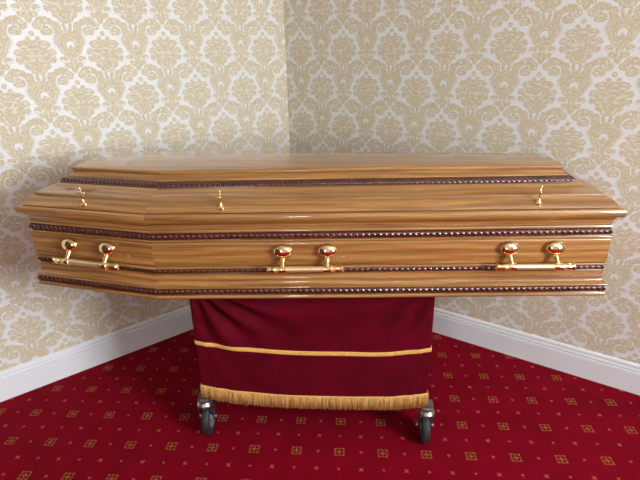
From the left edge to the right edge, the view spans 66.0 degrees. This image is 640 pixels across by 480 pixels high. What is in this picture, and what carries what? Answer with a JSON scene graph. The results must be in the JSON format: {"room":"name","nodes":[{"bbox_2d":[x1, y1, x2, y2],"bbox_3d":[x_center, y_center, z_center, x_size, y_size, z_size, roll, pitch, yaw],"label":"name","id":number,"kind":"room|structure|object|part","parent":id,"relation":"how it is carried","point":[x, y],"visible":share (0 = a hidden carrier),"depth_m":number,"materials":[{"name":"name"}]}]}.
{"room":"funeral home","nodes":[
{"label":"funeral home","id":0,"kind":"room"},
{"bbox_2d":[0,0,289,370],"bbox_3d":[-1.544,-0.532,2.114,3.400,2.750,0.100,-18,26,-36],"label":"wall","id":1,"kind":"structure","parent":0,"point":[81,81],"depth_m":2.48,"materials":[{"name":"beige paper"}]},
{"bbox_2d":[0,305,192,401],"bbox_3d":[-1.477,0.694,2.535,3.400,0.156,0.021,-18,26,-36],"label":"baseboard","id":2,"kind":"structure","parent":1,"relation":"attached to","point":[25,377],"depth_m":2.69,"materials":[{"name":"white paint"}]},
{"bbox_2d":[0,329,639,479],"bbox_3d":[-0.076,1.734,0.029,5.401,0.050,7.612,-1,21,0],"label":"floor","id":3,"kind":"structure","parent":0,"point":[134,415],"depth_m":2.23,"materials":[{"name":"red carpet"}]},
{"bbox_2d":[197,391,434,443],"bbox_3d":[-0.017,0.446,2.269,1.038,0.745,0.596,0,21,4],"label":"trolley","id":4,"kind":"object","parent":3,"relation":"on","point":[206,408],"visible":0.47,"depth_m":2.13,"materials":[{"name":"black rubber"}]},
{"bbox_3d":[-0.503,0.683,2.158,0.056,0.005,0.056,-1,21,1],"label":"mounting plate","id":5,"kind":"part","parent":4,"relation":"part of","materials":[{"name":"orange metal"}]},
{"bbox_2d":[189,297,434,410],"bbox_3d":[-0.015,0.355,2.244,0.975,0.573,0.602,0,21,4],"label":"drape","id":6,"kind":"object","parent":4,"relation":"on","point":[326,353],"visible":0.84,"depth_m":1.99,"materials":[{"name":"red fabric"}]},
{"bbox_2d":[15,150,626,298],"bbox_3d":[-0.030,-0.109,2.018,2.176,0.447,0.756,1,21,6],"label":"coffin","id":7,"kind":"object","parent":6,"relation":"on","point":[189,224],"visible":1,"depth_m":1.76,"materials":[{"name":"brown wood"}]},
{"bbox_3d":[-0.942,0.055,1.844,0.021,0.048,0.045,5,22,16],"label":"arm","id":8,"kind":"part","parent":7,"relation":"part of"},
{"bbox_3d":[-0.783,0.069,1.799,0.021,0.048,0.045,5,22,16],"label":"arm","id":9,"kind":"part","parent":7,"relation":"part of"},
{"bbox_3d":[-0.131,0.078,1.734,0.021,0.048,0.045,-1,21,2],"label":"arm","id":10,"kind":"part","parent":7,"relation":"part of"},
{"bbox_3d":[-0.033,-0.223,1.978,2.176,0.178,0.748,1,21,6],"label":"lid","id":11,"kind":"part","parent":7,"relation":"part of","materials":[{"name":"brown wood"}]},
{"bbox_3d":[0.026,0.076,1.730,0.021,0.048,0.045,-1,21,2],"label":"arm","id":12,"kind":"part","parent":7,"relation":"part of"},
{"bbox_3d":[0.663,0.068,1.710,0.024,0.048,0.045,-1,21,2],"label":"arm","id":13,"kind":"part","parent":7,"relation":"part of"},
{"bbox_3d":[0.820,0.066,1.705,0.024,0.048,0.045,-1,21,2],"label":"arm","id":14,"kind":"part","parent":7,"relation":"part of"},
{"bbox_3d":[0.448,0.692,2.076,0.056,0.005,0.056,1,21,5],"label":"mounting plate","id":15,"kind":"part","parent":4,"relation":"part of","materials":[{"name":"silver metal"}]},
{"bbox_2d":[283,0,639,363],"bbox_3d":[1.215,-0.629,2.195,3.400,2.750,0.100,13,25,33],"label":"wall","id":16,"kind":"structure","parent":0,"point":[559,80],"depth_m":2.41,"materials":[{"name":"beige paper"}]},
{"bbox_2d":[432,307,639,394],"bbox_3d":[1.209,0.600,2.614,3.400,0.156,0.021,13,25,33],"label":"baseboard","id":17,"kind":"structure","parent":16,"relation":"attached to","point":[624,375],"depth_m":2.62,"materials":[{"name":"white paint"}]}
]}

